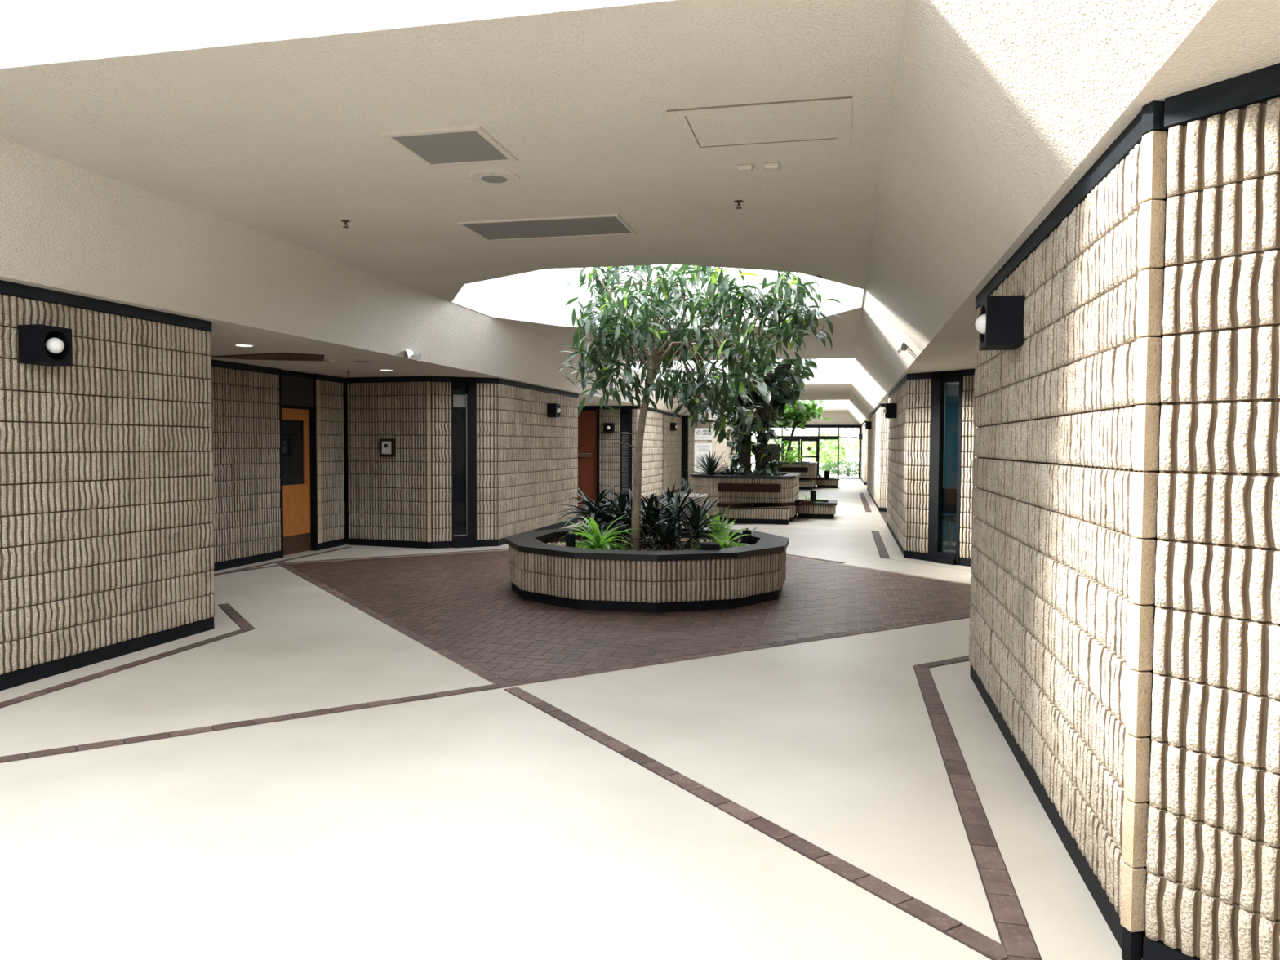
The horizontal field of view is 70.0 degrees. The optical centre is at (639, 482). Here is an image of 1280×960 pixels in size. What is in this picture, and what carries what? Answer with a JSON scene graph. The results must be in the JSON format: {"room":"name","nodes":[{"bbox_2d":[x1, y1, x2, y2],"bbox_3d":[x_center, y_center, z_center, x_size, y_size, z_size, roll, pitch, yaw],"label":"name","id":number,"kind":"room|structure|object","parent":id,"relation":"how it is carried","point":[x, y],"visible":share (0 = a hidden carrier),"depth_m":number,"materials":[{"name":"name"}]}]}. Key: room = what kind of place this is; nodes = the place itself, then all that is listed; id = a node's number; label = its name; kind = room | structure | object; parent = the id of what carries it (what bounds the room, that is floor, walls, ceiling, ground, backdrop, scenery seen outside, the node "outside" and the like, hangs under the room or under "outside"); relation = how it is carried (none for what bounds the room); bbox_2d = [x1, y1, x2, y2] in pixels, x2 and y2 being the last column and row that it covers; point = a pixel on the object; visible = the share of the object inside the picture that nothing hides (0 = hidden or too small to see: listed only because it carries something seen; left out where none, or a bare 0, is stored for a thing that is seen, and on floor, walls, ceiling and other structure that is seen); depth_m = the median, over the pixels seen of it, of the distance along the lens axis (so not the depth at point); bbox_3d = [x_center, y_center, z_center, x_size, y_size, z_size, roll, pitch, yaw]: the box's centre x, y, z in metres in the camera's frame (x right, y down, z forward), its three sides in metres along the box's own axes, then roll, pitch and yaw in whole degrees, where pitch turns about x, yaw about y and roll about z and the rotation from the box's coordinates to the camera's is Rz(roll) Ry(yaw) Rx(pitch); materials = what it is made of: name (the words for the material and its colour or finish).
{"room":"indoor atrium","nodes":[
{"label":"indoor atrium","id":0,"kind":"room"},
{"bbox_2d":[0,280,213,691],"bbox_3d":[-4.319,0.072,4.455,0.206,2.552,6.420,1,2,12],"label":"wall","id":1,"kind":"structure","parent":0,"point":[106,528],"depth_m":6.43,"materials":[{"name":"brick"}]},
{"bbox_2d":[17,324,72,366],"bbox_3d":[-3.790,-0.879,5.858,0.207,0.240,0.240,1,2,12],"label":"wall lamp","id":2,"kind":"object","parent":1,"relation":"attached to","point":[41,344],"visible":1,"depth_m":5.77,"materials":[{"name":"metal"}]},
{"bbox_2d":[208,331,214,615],"bbox_3d":[-4.484,-0.116,8.924,0.203,2.552,3.246,-1,3,-32],"label":"wall","id":3,"kind":"structure","parent":0,"point":[213,593],"depth_m":7.61,"materials":[{"name":"brick"}]},
{"bbox_2d":[209,359,344,571],"bbox_3d":[-4.968,-0.253,12.162,0.222,2.552,3.600,1,2,12],"label":"wall","id":4,"kind":"structure","parent":0,"point":[245,403],"depth_m":11.80,"materials":[{"name":"beige brick"}]},
{"bbox_2d":[278,368,320,557],"bbox_3d":[-4.920,-0.280,12.765,0.355,2.545,1.100,1,2,12],"label":"door","id":5,"kind":"structure","parent":4,"relation":"in","point":[297,419],"depth_m":12.86,"materials":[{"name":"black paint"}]},
{"bbox_2d":[342,398,348,512],"bbox_3d":[1.861,-0.873,19.951,17.200,3.400,50.200,1,2,12],"label":"wall","id":6,"kind":"structure","parent":0,"point":[345,460],"depth_m":20.56,"materials":[{"name":"brick"}]},
{"bbox_2d":[346,375,431,548],"bbox_3d":[-3.734,-0.314,13.758,1.452,2.552,0.217,1,3,19],"label":"wall","id":7,"kind":"structure","parent":0,"point":[389,497],"depth_m":13.67,"materials":[{"name":"brick"}]},
{"bbox_2d":[378,439,395,456],"bbox_3d":[-3.761,-0.527,13.625,0.241,0.260,0.070,1,3,19],"label":"thermostat","id":8,"kind":"object","parent":7,"relation":"attached to","point":[386,446],"visible":1,"depth_m":13.61,"materials":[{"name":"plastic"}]},
{"bbox_2d":[430,375,497,548],"bbox_3d":[-2.646,-0.307,13.738,0.978,2.552,0.207,-1,3,-22],"label":"wall","id":9,"kind":"structure","parent":0,"point":[441,386],"depth_m":13.62,"materials":[{"name":"brick"}]},
{"bbox_2d":[451,376,476,548],"bbox_3d":[-2.653,-0.308,13.719,0.360,2.545,0.235,-1,3,-22],"label":"window","id":10,"kind":"structure","parent":9,"relation":"in","point":[463,388],"depth_m":13.69,"materials":[{"name":"black paint"}]},
{"bbox_2d":[453,395,466,407],"bbox_3d":[-2.701,-1.224,13.659,0.205,0.180,0.014,-1,3,-22],"label":"sign","id":11,"kind":"object","parent":10,"relation":"attached to","point":[459,401],"depth_m":13.65,"materials":[{"name":"grey"}]},
{"bbox_2d":[495,377,577,546],"bbox_3d":[-1.775,-0.394,15.933,0.206,2.552,4.250,1,2,12],"label":"wall","id":12,"kind":"structure","parent":0,"point":[536,461],"depth_m":15.45,"materials":[{"name":"brick"}]},
{"bbox_2d":[546,403,560,417],"bbox_3d":[-1.505,-1.283,16.170,0.207,0.240,0.240,1,2,12],"label":"wall lamp","id":13,"kind":"object","parent":12,"relation":"attached to","point":[553,410],"visible":1,"depth_m":16.06,"materials":[{"name":"metal"}]},
{"bbox_2d":[0,478,1142,959],"bbox_3d":[1.832,0.731,19.920,17.000,0.017,49.600,1,2,12],"label":"floor","id":14,"kind":"structure","parent":0,"point":[367,753],"depth_m":4.17,"materials":[{"name":"tile"}]},
{"bbox_2d":[505,526,789,613],"bbox_3d":[0.087,0.866,9.857,2.958,0.549,2.958,1,2,12],"label":"planter","id":15,"kind":"object","parent":14,"relation":"on","point":[540,570],"visible":0.8,"depth_m":8.57,"materials":[{"name":"brick"}]},
{"bbox_2d":[565,531,575,547],"bbox_3d":[-0.715,0.609,9.409,0.100,0.224,0.100,1,2,12],"label":"uplight","id":16,"kind":"object","parent":15,"relation":"on","point":[570,537],"visible":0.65,"depth_m":9.37,"materials":[{"name":"black paint"}]},
{"bbox_2d":[557,513,636,550],"bbox_3d":[-0.417,0.619,9.437,0.765,0.614,0.909,-2,3,-41],"label":"spider plant","id":17,"kind":"object","parent":15,"relation":"in","point":[597,542],"visible":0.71,"depth_m":9.39,"materials":[{"name":"plant"}]},
{"bbox_2d":[564,499,631,538],"bbox_3d":[-0.410,0.450,10.796,0.906,0.525,0.952,-1,3,-33],"label":"dracaena","id":18,"kind":"object","parent":15,"relation":"on","point":[587,516],"visible":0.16,"depth_m":10.71,"materials":[{"name":"green plant"}]},
{"bbox_2d":[555,482,666,543],"bbox_3d":[-0.347,0.349,10.395,1.340,0.725,1.408,-1,3,-32],"label":"dracaena","id":19,"kind":"object","parent":15,"relation":"on","point":[620,504],"visible":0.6,"depth_m":10.14,"materials":[{"name":"green plant"}]},
{"bbox_2d":[599,480,736,551],"bbox_3d":[0.304,0.372,10.035,1.586,0.796,1.583,1,2,12],"label":"dracaena","id":20,"kind":"object","parent":15,"relation":"on","point":[651,514],"visible":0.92,"depth_m":9.74,"materials":[{"name":"green plant"}]},
{"bbox_2d":[556,264,841,551],"bbox_3d":[0.555,-0.942,9.671,3.075,3.376,2.105,1,2,12],"label":"tree","id":21,"kind":"object","parent":15,"relation":"on","point":[642,327],"visible":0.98,"depth_m":9.38,"materials":[{"name":"green plant"}]},
{"bbox_2d":[700,540,719,550],"bbox_3d":[0.676,0.654,8.846,0.190,0.194,0.152,0,2,4],"label":"uplight","id":22,"kind":"object","parent":15,"relation":"on","point":[704,545],"visible":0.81,"depth_m":8.77,"materials":[{"name":"black paint"}]},
{"bbox_2d":[703,506,735,541],"bbox_3d":[0.880,0.473,10.066,0.378,0.456,0.445,0,2,-6],"label":"fern","id":23,"kind":"object","parent":15,"relation":"on","point":[717,517],"visible":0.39,"depth_m":10.04,"materials":[{"name":"plant"}]},
{"bbox_2d":[690,522,749,550],"bbox_3d":[0.836,0.657,9.621,0.678,0.452,0.699,-1,3,-27],"label":"peace lily","id":24,"kind":"object","parent":15,"relation":"in","point":[723,540],"visible":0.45,"depth_m":9.59,"materials":[{"name":"plant"}]},
{"bbox_2d":[728,527,757,544],"bbox_3d":[1.235,0.622,10.376,0.449,0.243,0.461,1,2,12],"label":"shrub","id":25,"kind":"object","parent":15,"relation":"in","point":[755,528],"visible":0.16,"depth_m":10.39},
{"bbox_2d":[742,528,751,544],"bbox_3d":[1.183,0.599,10.115,0.100,0.204,0.100,1,2,12],"label":"uplight","id":26,"kind":"object","parent":15,"relation":"on","point":[747,539],"visible":0.72,"depth_m":10.07,"materials":[{"name":"black paint"}]},
{"bbox_2d":[646,496,684,512],"bbox_3d":[0.852,0.509,20.974,1.185,0.342,1.210,1,2,12],"label":"planter","id":27,"kind":"object","parent":14,"relation":"on","point":[660,498],"visible":0.08,"depth_m":20.48,"materials":[{"name":"black paint"}]},
{"bbox_2d":[680,477,691,495],"bbox_3d":[1.160,0.138,20.572,0.413,0.581,0.529,-1,3,-23],"label":"snake plant","id":28,"kind":"object","parent":27,"relation":"in","point":[686,486],"visible":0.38,"depth_m":20.58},
{"bbox_2d":[684,495,706,525],"bbox_3d":[1.063,0.512,17.725,0.514,0.610,0.509,-1,3,-30],"label":"trash bin","id":29,"kind":"object","parent":14,"relation":"on","point":[700,497],"visible":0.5,"depth_m":17.55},
{"bbox_2d":[693,428,712,473],"bbox_3d":[1.838,-0.572,26.631,0.560,2.040,0.220,1,2,12],"label":"sign","id":30,"kind":"object","parent":14,"relation":"on","point":[703,441],"visible":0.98,"depth_m":26.60,"materials":[{"name":"white"}]},
{"bbox_2d":[695,449,708,468],"bbox_3d":[1.821,-0.756,26.611,0.410,0.662,0.002,1,2,12],"label":"print","id":31,"kind":"object","parent":30,"relation":"attached to","point":[697,451],"depth_m":26.63,"materials":[{"name":"grey"}]},
{"bbox_2d":[689,471,800,522],"bbox_3d":[2.296,0.266,19.837,2.230,0.938,2.985,1,2,12],"label":"raised planter","id":32,"kind":"object","parent":14,"relation":"on","point":[728,488],"visible":0.7,"depth_m":18.43,"materials":[{"name":"brick"}]},
{"bbox_2d":[685,448,734,475],"bbox_3d":[1.490,-0.403,19.197,1.142,0.694,1.076,1,2,12],"label":"agave","id":33,"kind":"object","parent":32,"relation":"on","point":[711,466],"visible":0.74,"depth_m":19.07,"materials":[{"name":"plant"}]},
{"bbox_2d":[715,459,746,475],"bbox_3d":[1.895,-0.290,18.928,0.717,0.400,0.724,1,2,12],"label":"agave","id":34,"kind":"object","parent":32,"relation":"in","point":[731,470],"visible":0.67,"depth_m":18.84,"materials":[{"name":"plant"}]},
{"bbox_2d":[746,467,767,475],"bbox_3d":[2.410,-0.158,18.732,0.616,0.323,0.633,1,2,12],"label":"bromeliad","id":35,"kind":"object","parent":32,"relation":"in","point":[757,473],"visible":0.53,"depth_m":18.66,"materials":[{"name":"plant"}]},
{"bbox_2d":[697,358,820,475],"bbox_3d":[2.427,-1.547,19.356,2.540,3.112,2.580,0,2,5],"label":"tree","id":36,"kind":"object","parent":32,"relation":"on","point":[782,393],"visible":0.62,"depth_m":19.19,"materials":[{"name":"green plant"}]},
{"bbox_2d":[762,469,784,475],"bbox_3d":[2.736,-0.124,18.741,0.598,0.329,0.626,2,3,36],"label":"bromeliad","id":37,"kind":"object","parent":32,"relation":"in","point":[768,473],"visible":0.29,"depth_m":18.62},
{"bbox_2d":[716,499,812,524],"bbox_3d":[2.735,0.592,18.454,2.460,0.405,1.157,-1,3,-28],"label":"bench","id":38,"kind":"object","parent":14,"relation":"on","point":[744,513],"visible":1,"depth_m":18.06,"materials":[{"name":"brown concrete"}]},
{"bbox_2d":[778,461,817,488],"bbox_3d":[5.431,-0.309,33.982,2.230,0.938,2.985,1,2,12],"label":"raised planter","id":39,"kind":"object","parent":14,"relation":"on","point":[808,470],"visible":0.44,"depth_m":32.48,"materials":[{"name":"brick"}]},
{"bbox_2d":[767,444,780,461],"bbox_3d":[4.776,-1.059,33.033,0.550,0.710,0.300,1,2,12],"label":"monitor","id":40,"kind":"object","parent":39,"relation":"on","point":[770,446],"visible":0.34,"depth_m":32.89,"materials":[{"name":"black plastic"}]},
{"bbox_2d":[778,448,806,466],"bbox_3d":[5.484,-0.922,32.834,1.140,0.668,1.136,1,2,12],"label":"dracaena","id":41,"kind":"object","parent":39,"relation":"on","point":[790,458],"visible":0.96,"depth_m":32.80,"materials":[{"name":"plant"}]},
{"bbox_2d":[767,400,831,462],"bbox_3d":[5.768,-1.963,34.028,2.302,2.692,2.211,2,3,33],"label":"tree","id":42,"kind":"object","parent":39,"relation":"on","point":[799,420],"visible":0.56,"depth_m":33.73,"materials":[{"name":"green plant"}]},
{"bbox_2d":[798,476,825,489],"bbox_3d":[5.868,0.018,32.602,2.460,0.405,1.151,-1,3,-28],"label":"bench","id":43,"kind":"object","parent":14,"relation":"on","point":[804,483],"visible":0.45,"depth_m":32.13,"materials":[{"name":"brick"}]},
{"bbox_2d":[795,499,837,519],"bbox_3d":[3.849,0.567,19.943,0.875,0.342,1.230,1,2,12],"label":"planter","id":44,"kind":"object","parent":14,"relation":"on","point":[826,509],"visible":0.87,"depth_m":19.39,"materials":[{"name":"brick"}]},
{"bbox_2d":[810,488,816,502],"bbox_3d":[3.685,0.310,19.472,0.120,0.354,0.120,1,2,12],"label":"uplight","id":45,"kind":"object","parent":44,"relation":"on","point":[813,493],"visible":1,"depth_m":19.42,"materials":[{"name":"black paint"}]},
{"bbox_2d":[815,477,839,488],"bbox_3d":[6.984,-0.007,34.088,0.875,0.342,1.230,1,2,12],"label":"planter","id":46,"kind":"object","parent":14,"relation":"on","point":[832,482],"visible":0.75,"depth_m":33.54,"materials":[{"name":"brick"}]},
{"bbox_2d":[942,487,956,550],"bbox_3d":[4.866,0.539,13.821,0.464,0.921,0.481,0,2,-4],"label":"office chair","id":47,"kind":"object","parent":14,"relation":"on","point":[949,494],"visible":0.44,"depth_m":13.99,"materials":[{"name":"black plastic"}]},
{"bbox_2d":[599,405,620,505],"bbox_3d":[-0.760,-0.705,23.508,0.550,2.552,0.206,1,2,12],"label":"wall","id":48,"kind":"structure","parent":0,"point":[609,454],"depth_m":23.42,"materials":[{"name":"brick"}]},
{"bbox_2d":[603,422,614,432],"bbox_3d":[-0.795,-1.406,23.282,0.240,0.240,0.207,1,2,12],"label":"wall lamp","id":49,"kind":"object","parent":48,"relation":"attached to","point":[607,427],"visible":1,"depth_m":23.24,"materials":[{"name":"metal"}]},
{"bbox_2d":[619,405,631,505],"bbox_3d":[-0.340,-0.701,23.418,0.310,2.545,0.200,1,2,12],"label":"window","id":50,"kind":"structure","parent":48,"relation":"in","point":[625,451],"depth_m":23.39,"materials":[{"name":"black paint"}]},
{"bbox_2d":[0,0,1279,424],"bbox_3d":[1.835,-2.129,19.752,17.000,0.635,49.500,1,2,12],"label":"ceiling","id":51,"kind":"structure","parent":0,"point":[217,185],"depth_m":5.05,"materials":[{"name":"paint"}]},
{"bbox_2d":[232,343,255,346],"bbox_3d":[-4.021,-1.398,9.291,0.210,0.012,0.210,1,2,12],"label":"recessed light","id":52,"kind":"object","parent":51,"relation":"in","point":[236,344],"visible":1,"depth_m":9.24,"materials":[{"name":"white plastic"}]},
{"bbox_2d":[211,352,324,361],"bbox_3d":[-4.248,-1.447,10.439,1.304,0.013,0.892,0,2,-11],"label":"ceiling hatch","id":53,"kind":"object","parent":51,"relation":"attached to","point":[274,356],"visible":0.94,"depth_m":10.47,"materials":[{"name":"brown metal"}]},
{"bbox_2d":[0,0,671,68],"bbox_3d":[-2.110,-1.907,0.119,4.635,0.520,7.270,1,2,12],"label":"skylight","id":54,"kind":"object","parent":51,"relation":"attached to","point":[33,32],"depth_m":3.78,"materials":[{"name":"glass"}]},
{"bbox_2d":[349,359,373,362],"bbox_3d":[-3.339,-1.463,10.982,0.280,0.015,0.280,1,2,12],"label":"ceiling speaker","id":55,"kind":"object","parent":51,"relation":"attached to","point":[352,360],"visible":1,"depth_m":10.91,"materials":[{"name":"beige paint"}]},
{"bbox_2d":[402,348,422,360],"bbox_3d":[-2.640,-1.485,10.526,0.162,0.137,0.297,1,2,12],"label":"emergency light","id":56,"kind":"object","parent":51,"relation":"attached to","point":[407,353],"visible":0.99,"depth_m":10.46,"materials":[{"name":"white plastic"}]},
{"bbox_2d":[381,125,518,167],"bbox_3d":[-1.029,-1.841,5.027,0.550,0.013,0.570,1,2,12],"label":"ceiling vent","id":57,"kind":"object","parent":51,"relation":"in","point":[467,145],"visible":1,"depth_m":5.00,"materials":[{"name":"metal"}]},
{"bbox_2d":[393,130,508,164],"bbox_3d":[-1.029,-1.844,5.027,0.480,0.006,0.500,1,2,12],"label":"grille","id":58,"kind":"object","parent":57,"relation":"attached to","point":[454,147],"depth_m":5.02,"materials":[{"name":"grey"}]},
{"bbox_2d":[468,168,519,186],"bbox_3d":[-0.890,-1.860,5.585,0.310,0.019,0.310,1,2,12],"label":"ceiling speaker","id":59,"kind":"object","parent":51,"relation":"attached to","point":[492,177],"visible":1,"depth_m":5.55,"materials":[{"name":"beige paint"}]},
{"bbox_2d":[480,175,507,182],"bbox_3d":[-0.890,-1.853,5.585,0.164,0.005,0.164,1,2,12],"label":"speaker grille","id":60,"kind":"object","parent":59,"relation":"attached to","point":[484,179],"depth_m":5.57,"materials":[{"name":"grey"}]},
{"bbox_2d":[457,213,635,241],"bbox_3d":[-0.686,-1.917,6.886,1.215,0.013,0.590,1,2,12],"label":"ceiling vent","id":61,"kind":"object","parent":51,"relation":"in","point":[612,224],"visible":1,"depth_m":6.86,"materials":[{"name":"metal"}]},
{"bbox_2d":[452,277,863,328],"bbox_3d":[0.217,-2.334,10.620,4.608,0.520,4.608,1,2,12],"label":"skylight","id":62,"kind":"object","parent":51,"relation":"attached to","point":[500,297],"depth_m":11.97,"materials":[{"name":"glass"}]},
{"bbox_2d":[619,358,855,385],"bbox_3d":[2.519,-2.756,21.010,4.635,0.520,7.200,1,2,12],"label":"skylight","id":63,"kind":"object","parent":51,"relation":"attached to","point":[824,373],"depth_m":24.14,"materials":[{"name":"glass"}]},
{"bbox_2d":[733,200,743,208],"bbox_3d":[0.661,-1.859,6.113,0.068,0.048,0.068,1,2,12],"label":"sprinkler","id":64,"kind":"object","parent":51,"relation":"attached to","point":[738,202],"visible":1,"depth_m":6.11,"materials":[{"name":"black metal"}]},
{"bbox_2d":[737,164,752,173],"bbox_3d":[0.614,-1.837,5.345,0.085,0.030,0.085,1,2,12],"label":"ceiling sensor","id":65,"kind":"object","parent":51,"relation":"attached to","point":[744,168],"visible":1,"depth_m":5.31,"materials":[{"name":"beige paint"}]},
{"bbox_2d":[666,96,852,152],"bbox_3d":[0.629,-1.820,4.674,0.880,0.010,0.644,1,2,12],"label":"access hatch","id":66,"kind":"object","parent":51,"relation":"attached to","point":[823,121],"visible":1,"depth_m":4.63,"materials":[{"name":"paint"}]},
{"bbox_2d":[764,162,779,171],"bbox_3d":[0.765,-1.835,5.312,0.085,0.030,0.085,1,2,12],"label":"ceiling sensor","id":67,"kind":"object","parent":51,"relation":"attached to","point":[770,166],"visible":1,"depth_m":5.28,"materials":[{"name":"beige paint"}]},
{"bbox_2d":[752,400,848,408],"bbox_3d":[6.021,-3.398,36.814,4.635,0.520,7.800,1,2,12],"label":"skylight","id":68,"kind":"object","parent":51,"relation":"attached to","point":[830,404],"depth_m":40.26,"materials":[{"name":"glass"}]},
{"bbox_2d":[894,342,907,352],"bbox_3d":[2.964,-1.548,10.311,0.166,0.137,0.307,1,2,12],"label":"emergency light","id":69,"kind":"object","parent":51,"relation":"attached to","point":[901,346],"visible":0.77,"depth_m":10.21,"materials":[{"name":"white plastic"}]},
{"bbox_2d":[631,405,662,503],"bbox_3d":[0.205,-0.757,24.871,0.204,2.552,3.287,1,2,12],"label":"wall","id":70,"kind":"structure","parent":0,"point":[652,448],"depth_m":24.83,"materials":[{"name":"brick"}]},
{"bbox_2d":[662,411,681,496],"bbox_3d":[0.853,-0.911,28.630,0.203,2.552,4.100,1,2,12],"label":"wall","id":71,"kind":"structure","parent":0,"point":[672,455],"depth_m":28.91,"materials":[{"name":"brick"}]},
{"bbox_2d":[670,422,677,431],"bbox_3d":[1.065,-1.758,28.599,0.207,0.240,0.240,1,2,12],"label":"wall lamp","id":72,"kind":"object","parent":71,"relation":"attached to","point":[673,426],"visible":1,"depth_m":28.49,"materials":[{"name":"metal"}]},
{"bbox_2d":[661,410,688,496],"bbox_3d":[1.006,-0.911,28.611,0.310,2.545,4.350,1,2,12],"label":"trim","id":73,"kind":"structure","parent":71,"relation":"attached to","point":[685,420],"depth_m":30.57,"materials":[{"name":"black paint"}]},
{"bbox_2d":[688,417,695,489],"bbox_3d":[1.682,-1.028,31.542,0.203,2.552,1.650,1,2,12],"label":"wall","id":74,"kind":"structure","parent":0,"point":[691,435],"depth_m":31.41,"materials":[{"name":"brick"}]},
{"bbox_2d":[695,419,712,428],"bbox_3d":[1.930,-1.215,36.036,2.136,2.552,0.203,-1,3,-32],"label":"wall","id":75,"kind":"structure","parent":0,"point":[700,425],"depth_m":36.26,"materials":[{"name":"brick"}]},
{"bbox_2d":[711,420,735,471],"bbox_3d":[3.666,-1.392,40.492,0.203,2.552,8.100,1,2,12],"label":"wall","id":76,"kind":"structure","parent":0,"point":[720,448],"depth_m":39.55,"materials":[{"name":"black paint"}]},
{"bbox_2d":[752,411,861,478],"bbox_3d":[7.180,-1.838,43.950,17.000,3.180,0.001,1,2,12],"label":"wall","id":77,"kind":"structure","parent":0,"point":[837,417],"depth_m":43.43,"materials":[{"name":"paint"}]},
{"bbox_2d":[735,424,861,479],"bbox_3d":[7.555,-1.501,43.829,5.955,2.570,0.160,1,2,12],"label":"window","id":78,"kind":"structure","parent":77,"relation":"in","point":[833,437],"depth_m":43.44,"materials":[{"name":"black paint"}]},
{"bbox_2d":[782,439,799,460],"bbox_3d":[7.247,-1.188,43.858,0.830,1.810,0.050,1,2,12],"label":"door","id":79,"kind":"structure","parent":78,"relation":"attached to","point":[793,440],"depth_m":43.77,"materials":[{"name":"black paint"}]},
{"bbox_2d":[800,439,817,476],"bbox_3d":[8.072,-1.177,43.676,0.820,1.810,0.050,1,2,12],"label":"door","id":80,"kind":"structure","parent":78,"relation":"attached to","point":[802,440],"depth_m":43.61,"materials":[{"name":"black paint"}]},
{"bbox_2d":[860,421,866,484],"bbox_3d":[9.767,-1.329,39.707,0.203,2.552,7.000,1,2,12],"label":"wall","id":81,"kind":"structure","parent":0,"point":[863,428],"depth_m":38.80,"materials":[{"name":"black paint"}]},
{"bbox_2d":[864,420,867,484],"bbox_3d":[9.591,-1.153,35.469,0.203,2.552,2.157,-1,3,-33],"label":"wall","id":82,"kind":"structure","parent":0,"point":[866,430],"depth_m":36.26,"materials":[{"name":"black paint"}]},
{"bbox_2d":[866,404,881,511],"bbox_3d":[6.935,-0.810,26.927,0.203,2.552,11.000,1,2,12],"label":"wall","id":83,"kind":"structure","parent":0,"point":[873,434],"depth_m":25.09,"materials":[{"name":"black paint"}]},
{"bbox_2d":[864,421,871,429],"bbox_3d":[7.001,-1.768,28.104,0.207,0.240,0.240,1,2,12],"label":"wall lamp","id":84,"kind":"object","parent":83,"relation":"attached to","point":[868,425],"visible":1,"depth_m":27.99,"materials":[{"name":"metal"}]},
{"bbox_2d":[879,403,888,511],"bbox_3d":[6.322,-0.553,20.713,0.203,2.552,2.192,-1,3,-32],"label":"wall","id":85,"kind":"structure","parent":0,"point":[883,480],"depth_m":21.48,"materials":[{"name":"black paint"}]},
{"bbox_2d":[886,373,909,557],"bbox_3d":[4.328,-0.332,15.172,0.206,2.552,5.200,1,2,12],"label":"wall","id":86,"kind":"structure","parent":0,"point":[897,427],"depth_m":14.38,"materials":[{"name":"brick"}]},
{"bbox_2d":[883,403,897,417],"bbox_3d":[4.104,-1.187,15.033,0.207,0.240,0.240,1,2,12],"label":"wall lamp","id":87,"kind":"object","parent":86,"relation":"attached to","point":[890,410],"visible":1,"depth_m":14.91,"materials":[{"name":"metal"}]},
{"bbox_2d":[904,368,977,566],"bbox_3d":[4.571,-0.175,11.429,0.205,2.552,3.040,-1,3,-32],"label":"wall","id":88,"kind":"structure","parent":0,"point":[919,384],"depth_m":12.40,"materials":[{"name":"brick"}]},
{"bbox_2d":[928,369,964,565],"bbox_3d":[4.103,-0.208,12.138,0.270,2.545,0.499,-1,3,-32],"label":"window","id":89,"kind":"structure","parent":88,"relation":"in","point":[935,554],"depth_m":12.19,"materials":[{"name":"black paint"}]},
{"bbox_2d":[942,384,959,542],"bbox_3d":[5.873,-0.211,12.426,3.900,2.545,4.400,1,2,12],"label":"wall","id":90,"kind":"structure","parent":0,"point":[952,393],"depth_m":14.85,"materials":[{"name":"teal"}]},
{"bbox_2d":[942,382,946,546],"bbox_3d":[4.675,-0.292,14.226,0.100,2.545,0.120,1,2,12],"label":"trim","id":91,"kind":"structure","parent":90,"relation":"attached to","point":[944,383],"depth_m":14.15,"materials":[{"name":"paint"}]},
{"bbox_2d":[968,100,1168,959],"bbox_3d":[1.938,0.106,4.384,0.213,2.552,3.537,1,2,12],"label":"wall","id":92,"kind":"structure","parent":0,"point":[1065,468],"depth_m":3.29,"materials":[{"name":"brick"}]},
{"bbox_2d":[975,295,1024,350],"bbox_3d":[1.789,-0.798,4.584,0.207,0.240,0.240,1,2,12],"label":"wall lamp","id":93,"kind":"object","parent":92,"relation":"attached to","point":[999,324],"visible":1,"depth_m":4.47,"materials":[{"name":"metal"}]},
{"bbox_2d":[1142,62,1279,959],"bbox_3d":[2.264,0.222,1.635,0.206,2.552,2.567,-1,3,-32],"label":"wall","id":94,"kind":"structure","parent":0,"point":[1213,862],"depth_m":2.52,"materials":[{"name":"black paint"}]},
{"bbox_3d":[-2.249,-0.727,23.839,0.500,2.552,0.202,1,2,12],"label":"wall","id":95,"kind":"structure","parent":0,"visible":0},
{"bbox_2d":[577,405,599,504],"bbox_3d":[-1.514,-0.726,23.690,1.100,2.560,0.265,1,2,12],"label":"door","id":96,"kind":"structure","parent":95,"relation":"in","point":[588,418],"depth_m":23.60,"materials":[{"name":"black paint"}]},
{"label":"outside","id":97,"kind":"structure","parent":0,"visible":0},
{"bbox_2d":[737,458,858,477],"bbox_3d":[16.703,-1.484,75.476,80.000,0.001,65.400,1,2,12],"label":"ground","id":98,"kind":"structure","parent":97,"point":[752,460],"depth_m":62.44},
{"bbox_2d":[768,432,807,461],"bbox_3d":[9.746,-2.082,60.305,3.489,2.430,2.457,0,2,-3],"label":"bush","id":99,"kind":"object","parent":98,"relation":"on","point":[794,444],"visible":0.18,"depth_m":59.66,"materials":[{"name":"green plant"}]},
{"bbox_2d":[802,430,853,468],"bbox_3d":[11.625,-1.987,56.830,3.276,2.549,2.886,1,3,21],"label":"bush","id":100,"kind":"object","parent":98,"relation":"on","point":[827,446],"visible":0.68,"depth_m":56.10,"materials":[{"name":"green plant"}]},
{"bbox_2d":[818,459,858,475],"bbox_3d":[10.900,-0.773,47.790,3.476,0.870,1.279,1,2,12],"label":"hedge","id":101,"kind":"object","parent":98,"relation":"on","point":[834,466],"visible":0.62,"depth_m":47.75,"materials":[{"name":"green plant"}]},
{"bbox_2d":[842,427,859,473],"bbox_3d":[11.901,-2.569,50.571,1.374,4.295,0.557,1,2,12],"label":"tree","id":102,"kind":"object","parent":98,"relation":"on","point":[848,452],"visible":0.44,"depth_m":50.60,"materials":[{"name":"white plant"}]},
{"bbox_2d":[851,431,859,457],"bbox_3d":[15.637,-2.333,62.032,3.091,2.847,3.138,-1,3,-36],"label":"bush","id":103,"kind":"object","parent":98,"relation":"on","point":[856,444],"visible":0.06,"depth_m":61.72,"materials":[{"name":"green plant"}]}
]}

